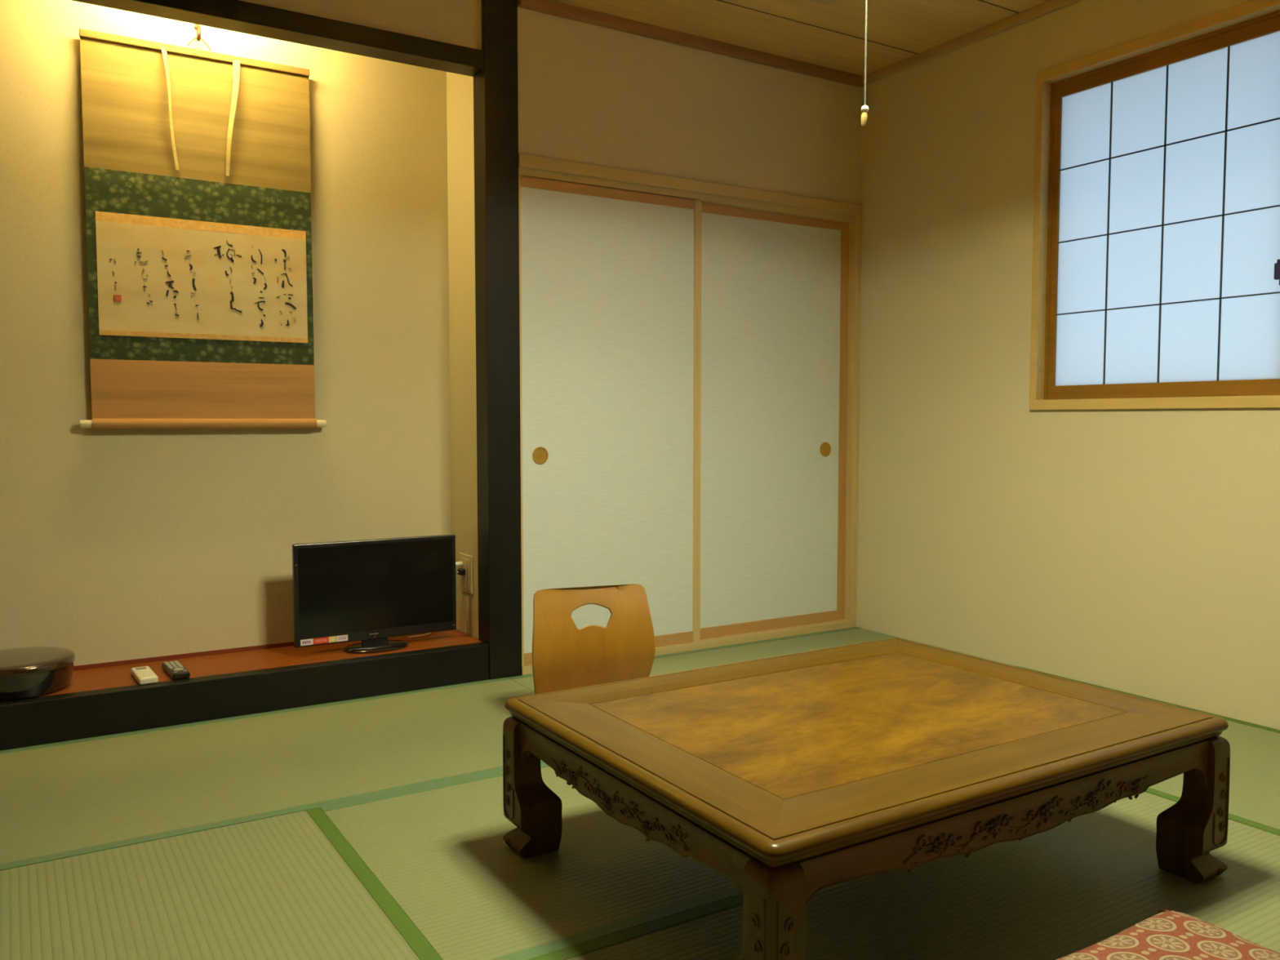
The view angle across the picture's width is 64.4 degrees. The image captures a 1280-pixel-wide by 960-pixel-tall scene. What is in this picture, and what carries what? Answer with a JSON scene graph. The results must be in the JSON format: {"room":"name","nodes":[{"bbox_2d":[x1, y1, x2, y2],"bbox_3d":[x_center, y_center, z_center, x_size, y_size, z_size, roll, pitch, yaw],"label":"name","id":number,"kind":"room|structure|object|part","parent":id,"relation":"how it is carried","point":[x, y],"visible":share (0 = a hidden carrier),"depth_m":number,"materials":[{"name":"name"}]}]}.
{"room":"traditional dwelling","nodes":[
{"label":"traditional dwelling","id":0,"kind":"room"},
{"bbox_2d":[0,0,451,666],"bbox_3d":[-1.411,-0.479,3.445,1.823,2.383,0.080,-2,4,-32],"label":"wall","id":1,"kind":"structure","parent":0,"point":[116,544],"depth_m":3.40,"materials":[{"name":"beige paint"}]},
{"bbox_2d":[73,641,293,671],"bbox_3d":[-1.439,0.584,3.440,1.702,0.014,0.006,-2,4,-32],"label":"trim","id":2,"kind":"structure","parent":1,"relation":"attached to","point":[289,643],"depth_m":3.38,"materials":[{"name":"brown wood"}]},
{"bbox_2d":[193,23,200,41],"bbox_3d":[-1.436,-1.456,3.302,0.020,0.062,0.037,-2,4,-32],"label":"hook","id":3,"kind":"object","parent":1,"relation":"attached to","point":[197,27],"visible":0.96,"depth_m":3.29,"materials":[{"name":"brown metal"}]},
{"bbox_2d":[79,28,326,429],"bbox_3d":[-1.425,-0.804,3.331,0.759,1.273,0.038,-2,4,-32],"label":"scroll","id":4,"kind":"object","parent":3,"relation":"hanging from","point":[197,168],"visible":1,"depth_m":3.32,"materials":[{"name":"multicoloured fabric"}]},
{"bbox_3d":[-1.733,-0.175,3.178,0.035,0.026,0.026,-2,4,-32],"label":"roller knob","id":5,"kind":"part","parent":4,"relation":"part of","materials":[{"name":"beige wood"}]},
{"bbox_3d":[-1.427,-1.384,3.301,0.693,0.024,0.013,-2,4,-32],"label":"rod","id":6,"kind":"part","parent":4,"relation":"part of","materials":[{"name":"wood"}]},
{"bbox_3d":[-1.432,-1.420,3.297,0.075,0.039,0.004,-2,4,-32],"label":"hanging cord","id":7,"kind":"part","parent":4,"relation":"part of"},
{"bbox_3d":[-1.118,-0.198,3.560,0.035,0.026,0.026,-2,4,-32],"label":"roller knob","id":8,"kind":"part","parent":4,"relation":"part of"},
{"bbox_2d":[31,629,481,697],"bbox_3d":[-1.361,0.630,3.315,1.702,0.064,0.305,-2,4,-32],"label":"board","id":9,"kind":"object","parent":1,"relation":"attached to","point":[91,679],"visible":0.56,"depth_m":3.35,"materials":[{"name":"brown wood"}]},
{"bbox_2d":[0,646,75,701],"bbox_3d":[-1.838,0.567,2.989,0.311,0.097,0.311,-2,4,-32],"label":"bowl","id":10,"kind":"object","parent":9,"relation":"on","point":[29,672],"visible":1,"depth_m":2.92,"materials":[{"name":"black paint"}]},
{"bbox_3d":[-1.838,0.532,2.987,0.311,0.027,0.311,-2,4,-32],"label":"lid","id":11,"kind":"part","parent":10,"relation":"part of","materials":[{"name":"brown paint"}]},
{"bbox_2d":[130,666,158,684],"bbox_3d":[-1.519,0.598,3.114,0.052,0.021,0.165,-2,4,-35],"label":"remote control","id":12,"kind":"object","parent":9,"relation":"on","point":[143,675],"visible":1,"depth_m":3.08,"materials":[{"name":"white plastic"}]},
{"bbox_2d":[161,660,190,679],"bbox_3d":[-1.452,0.593,3.179,0.050,0.022,0.180,-2,4,-35],"label":"remote control","id":13,"kind":"object","parent":9,"relation":"on","point":[175,669],"visible":1,"depth_m":3.14,"materials":[{"name":"black plastic"}]},
{"bbox_2d":[292,533,456,653],"bbox_3d":[-0.906,0.395,3.528,0.570,0.377,0.144,-2,4,-32],"label":"television","id":14,"kind":"object","parent":9,"relation":"on","point":[371,592],"visible":1,"depth_m":3.52,"materials":[{"name":"black paint"}]},
{"bbox_2d":[446,71,478,639],"bbox_3d":[-0.598,-0.497,3.749,0.121,2.383,0.262,-2,4,-32],"label":"wall","id":15,"kind":"structure","parent":0,"point":[460,87],"depth_m":3.71,"materials":[{"name":"beige paint"}]},
{"bbox_2d":[408,561,462,638],"bbox_3d":[-0.758,0.439,3.745,0.203,0.271,0.055,-2,4,-26],"label":"cable","id":16,"kind":"object","parent":15,"relation":"attached to","point":[457,563],"visible":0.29,"depth_m":3.75,"materials":[{"name":"white plastic"}]},
{"bbox_2d":[455,568,465,575],"bbox_3d":[-0.715,0.384,3.723,0.147,0.113,0.034,-1,4,-23],"label":"plug","id":17,"kind":"object","parent":15,"relation":"attached to","point":[461,571],"visible":0.38,"depth_m":3.73,"materials":[{"name":"black plastic"}]},
{"bbox_2d":[459,552,473,594],"bbox_3d":[-0.642,0.344,3.746,0.009,0.140,0.116,-2,4,-32],"label":"wall socket","id":18,"kind":"object","parent":15,"relation":"attached to","point":[466,585],"visible":0.98,"depth_m":3.73,"materials":[{"name":"beige plastic"}]},
{"bbox_2d":[471,594,472,636],"bbox_3d":[-0.614,0.494,3.716,0.004,0.156,0.008,-2,4,-32],"label":"cable","id":19,"kind":"object","parent":15,"relation":"attached to","point":[471,594],"visible":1,"depth_m":3.71,"materials":[{"name":"brown plastic"}]},
{"bbox_2d":[240,0,861,204],"bbox_3d":[-0.499,-0.461,3.615,3.550,2.438,0.116,-2,4,-32],"label":"wall","id":20,"kind":"structure","parent":0,"point":[588,94],"depth_m":3.84,"materials":[{"name":"beige paint"}]},
{"bbox_2d":[71,0,484,76],"bbox_3d":[-1.279,-1.409,3.058,1.698,0.061,0.098,-2,4,-32],"label":"beam","id":21,"kind":"structure","parent":20,"relation":"attached to","point":[236,15],"depth_m":3.17,"materials":[{"name":"black paint"}]},
{"bbox_2d":[518,174,702,666],"bbox_3d":[-0.098,-0.212,3.824,0.789,1.746,0.018,-2,4,-32],"label":"door","id":22,"kind":"structure","parent":20,"relation":"in","point":[610,278],"depth_m":3.81,"materials":[{"name":"white paper"}]},
{"bbox_3d":[-0.359,-0.088,3.661,0.063,0.063,0.004,-2,4,-32],"label":"handle","id":23,"kind":"part","parent":22,"relation":"part of","materials":[{"name":"gold metal"}]},
{"bbox_3d":[-0.107,-1.063,3.768,0.743,0.040,0.018,-2,4,-32],"label":"rail","id":24,"kind":"part","parent":22,"relation":"part of","materials":[{"name":"brown wood"}]},
{"bbox_3d":[-0.107,0.637,3.868,0.743,0.045,0.018,-2,4,-32],"label":"rail","id":25,"kind":"part","parent":22,"relation":"part of","materials":[{"name":"brown wood"}]},
{"bbox_2d":[518,167,853,222],"bbox_3d":[0.233,-1.108,4.013,1.607,0.028,0.079,-2,4,-32],"label":"rail","id":26,"kind":"object","parent":20,"relation":"attached to","point":[705,198],"visible":0.57,"depth_m":3.97,"materials":[{"name":"brown wood"}]},
{"bbox_2d":[521,619,856,675],"bbox_3d":[0.245,0.687,4.120,1.627,0.085,0.091,-2,4,-32],"label":"sill","id":27,"kind":"structure","parent":20,"relation":"attached to","point":[842,624],"depth_m":4.20,"materials":[{"name":"brown wood"}]},
{"bbox_2d":[518,153,862,215],"bbox_3d":[0.246,-1.143,4.008,1.627,0.043,0.097,-2,4,-32],"label":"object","id":28,"kind":"object","parent":20,"relation":"attached to","point":[529,162],"visible":0.63,"depth_m":3.90,"materials":[{"name":"brown wood"}]},
{"bbox_2d":[517,0,864,87],"bbox_3d":[0.267,-1.682,3.932,1.615,0.038,0.032,-2,4,-32],"label":"trim","id":29,"kind":"structure","parent":20,"relation":"attached to","point":[546,6],"depth_m":3.86,"materials":[{"name":"brown wood"}]},
{"bbox_2d":[700,202,848,639],"bbox_3d":[0.560,-0.238,4.265,0.812,1.746,0.018,-2,4,-32],"label":"door","id":30,"kind":"structure","parent":20,"relation":"in","point":[775,286],"depth_m":4.25,"materials":[{"name":"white paper"}]},
{"bbox_3d":[0.553,0.611,4.311,0.744,0.045,0.018,-2,4,-32],"label":"rail","id":31,"kind":"part","parent":30,"relation":"part of","materials":[{"name":"brown wood"}]},
{"bbox_3d":[0.553,-1.090,4.210,0.744,0.040,0.018,-2,4,-32],"label":"rail","id":32,"kind":"part","parent":30,"relation":"part of","materials":[{"name":"brown wood"}]},
{"bbox_3d":[0.806,-0.133,4.417,0.063,0.063,0.004,-2,4,-32],"label":"handle","id":33,"kind":"part","parent":30,"relation":"part of","materials":[{"name":"gold metal"}]},
{"bbox_2d":[551,0,1050,75],"bbox_3d":[0.334,-1.644,2.127,3.670,0.100,4.080,-2,4,-32],"label":"ceiling","id":34,"kind":"structure","parent":0,"point":[917,26],"depth_m":3.75,"materials":[{"name":"brown wood"}]},
{"bbox_2d":[716,0,917,53],"bbox_3d":[-0.342,-1.655,3.171,3.424,0.002,0.005,-2,4,-32],"label":"joint","id":35,"kind":"object","parent":34,"relation":"attached to","point":[717,0],"visible":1,"depth_m":3.78,"materials":[{"name":"brown wood"}]},
{"bbox_2d":[811,0,839,4],"bbox_3d":[0.647,-1.669,3.518,0.110,0.015,0.110,-2,4,-32],"label":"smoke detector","id":36,"kind":"object","parent":34,"relation":"attached to","point":[820,2],"visible":1,"depth_m":3.54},
{"bbox_2d":[861,0,868,126],"bbox_3d":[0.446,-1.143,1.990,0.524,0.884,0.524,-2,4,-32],"label":"pull cord","id":37,"kind":"object","parent":34,"relation":"hanging from","point":[864,108],"visible":1,"depth_m":2.01,"materials":[{"name":"beige fabric"}]},
{"bbox_3d":[0.446,-1.020,1.998,0.003,0.565,0.003,2,4,36],"label":"pull cord","id":38,"kind":"part","parent":37,"relation":"part of","materials":[{"name":"white fabric"}]},
{"bbox_2d":[977,0,1019,13],"bbox_3d":[-0.087,-1.631,2.763,3.424,0.002,0.005,-2,4,-32],"label":"joint","id":39,"kind":"object","parent":34,"relation":"attached to","point":[978,0],"visible":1,"depth_m":3.61,"materials":[{"name":"brown wood"}]},
{"bbox_2d":[856,0,1279,729],"bbox_3d":[1.936,-0.424,2.984,0.120,2.438,3.720,-2,4,-32],"label":"wall","id":40,"kind":"structure","parent":0,"point":[1132,551],"depth_m":3.75,"materials":[{"name":"beige paint"}]},
{"bbox_2d":[844,214,862,621],"bbox_3d":[0.922,-0.263,4.483,0.034,1.770,0.093,-2,4,-32],"label":"door frame","id":41,"kind":"structure","parent":40,"relation":"attached to","point":[855,228],"depth_m":4.45,"materials":[{"name":"brown wood"}]},
{"bbox_2d":[862,0,1083,86],"bbox_3d":[1.874,-1.621,2.874,0.026,0.034,3.520,-2,4,-32],"label":"trim","id":42,"kind":"structure","parent":40,"relation":"attached to","point":[1051,6],"depth_m":3.85,"materials":[{"name":"brown wood"}]},
{"bbox_2d":[1029,0,1279,409],"bbox_3d":[1.927,-0.811,2.961,0.132,1.198,1.730,-2,4,-32],"label":"window","id":43,"kind":"structure","parent":40,"relation":"in","point":[1156,268],"depth_m":3.30,"materials":[{"name":"brown wood"}]},
{"bbox_3d":[0.420,0.881,2.118,3.650,0.065,3.720,-2,4,-32],"label":"floor","id":44,"kind":"structure","parent":0,"visible":0},
{"bbox_2d":[0,807,442,959],"bbox_3d":[-0.669,0.861,1.433,0.879,0.056,1.759,-2,4,-32],"label":"mat","id":45,"kind":"object","parent":44,"relation":"on","point":[288,886],"visible":1,"depth_m":1.94,"materials":[{"name":"green wicker"}]},
{"bbox_2d":[0,641,488,750],"bbox_3d":[-1.267,0.696,3.165,1.698,0.181,0.055,-2,4,-32],"label":"beam","id":46,"kind":"structure","parent":44,"relation":"on","point":[48,719],"depth_m":3.13,"materials":[{"name":"black paint"}]},
{"bbox_2d":[0,677,543,871],"bbox_3d":[-0.991,0.781,2.788,1.764,0.056,0.884,-2,4,-32],"label":"mat","id":47,"kind":"object","parent":44,"relation":"on","point":[69,798],"visible":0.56,"depth_m":2.68,"materials":[{"name":"green wicker"}]},
{"bbox_2d":[473,0,522,679],"bbox_3d":[-0.503,-0.460,3.595,0.125,2.438,0.102,-2,4,-32],"label":"post","id":48,"kind":"object","parent":44,"relation":"on","point":[495,86],"visible":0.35,"depth_m":3.55,"materials":[{"name":"black paint"}]},
{"bbox_2d":[320,762,742,959],"bbox_3d":[0.220,0.798,2.502,1.759,0.056,0.879,-2,4,-32],"label":"mat","id":49,"kind":"object","parent":44,"relation":"on","point":[440,851],"visible":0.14,"depth_m":2.06,"materials":[{"name":"green wicker"}]},
{"bbox_2d":[502,637,1230,959],"bbox_3d":[0.444,0.632,2.114,1.192,0.321,0.918,-2,4,-32],"label":"table","id":50,"kind":"object","parent":49,"relation":"on","point":[792,777],"visible":1,"depth_m":1.88,"materials":[{"name":"brown wood"}]},
{"bbox_3d":[-0.233,0.647,2.173,0.097,0.282,0.097,-2,4,-32],"label":"leg","id":51,"kind":"part","parent":50,"relation":"part of","materials":[{"name":"brown wood"}]},
{"bbox_3d":[0.197,0.688,1.483,0.097,0.282,0.097,-2,4,-32],"label":"leg","id":52,"kind":"part","parent":50,"relation":"part of","materials":[{"name":"brown wood"}]},
{"bbox_3d":[0.444,0.483,2.105,0.905,0.022,0.631,-2,4,-32],"label":"panel","id":53,"kind":"part","parent":50,"relation":"part of","materials":[{"name":"brown wood"}]},
{"bbox_3d":[1.121,0.654,2.056,0.097,0.282,0.097,-2,4,-32],"label":"leg","id":54,"kind":"part","parent":50,"relation":"part of","materials":[{"name":"brown wood"}]},
{"bbox_2d":[508,626,1022,691],"bbox_3d":[0.476,0.727,3.694,1.684,0.056,0.878,-2,4,-32],"label":"mat","id":55,"kind":"object","parent":44,"relation":"on","point":[672,663],"visible":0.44,"depth_m":4.05,"materials":[{"name":"green wicker"}]},
{"bbox_2d":[532,583,655,694],"bbox_3d":[-0.088,0.537,2.982,0.394,0.389,0.446,-1,4,-20],"label":"chair","id":56,"kind":"object","parent":55,"relation":"on","point":[565,656],"visible":0.7,"depth_m":3.15,"materials":[{"name":"brown wood"}]},
{"bbox_2d":[528,791,1279,959],"bbox_3d":[0.685,0.842,1.756,1.759,0.056,0.879,-2,4,-32],"label":"mat","id":57,"kind":"object","parent":44,"relation":"on","point":[1068,888],"visible":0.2,"depth_m":1.92,"materials":[{"name":"green wicker"}]},
{"bbox_2d":[1056,909,1279,959],"bbox_3d":[0.864,0.796,1.455,0.598,0.073,0.598,-2,4,-32],"label":"floor cushion","id":58,"kind":"object","parent":57,"relation":"on","point":[1167,935],"visible":1,"depth_m":1.65,"materials":[{"name":"red fabric"}]},
{"bbox_2d":[1022,667,1279,835],"bbox_3d":[1.544,0.780,2.805,0.809,0.056,1.759,-2,4,-32],"label":"mat","id":59,"kind":"object","parent":44,"relation":"on","point":[1255,748],"visible":0.2,"depth_m":2.61,"materials":[{"name":"green wicker"}]}
]}

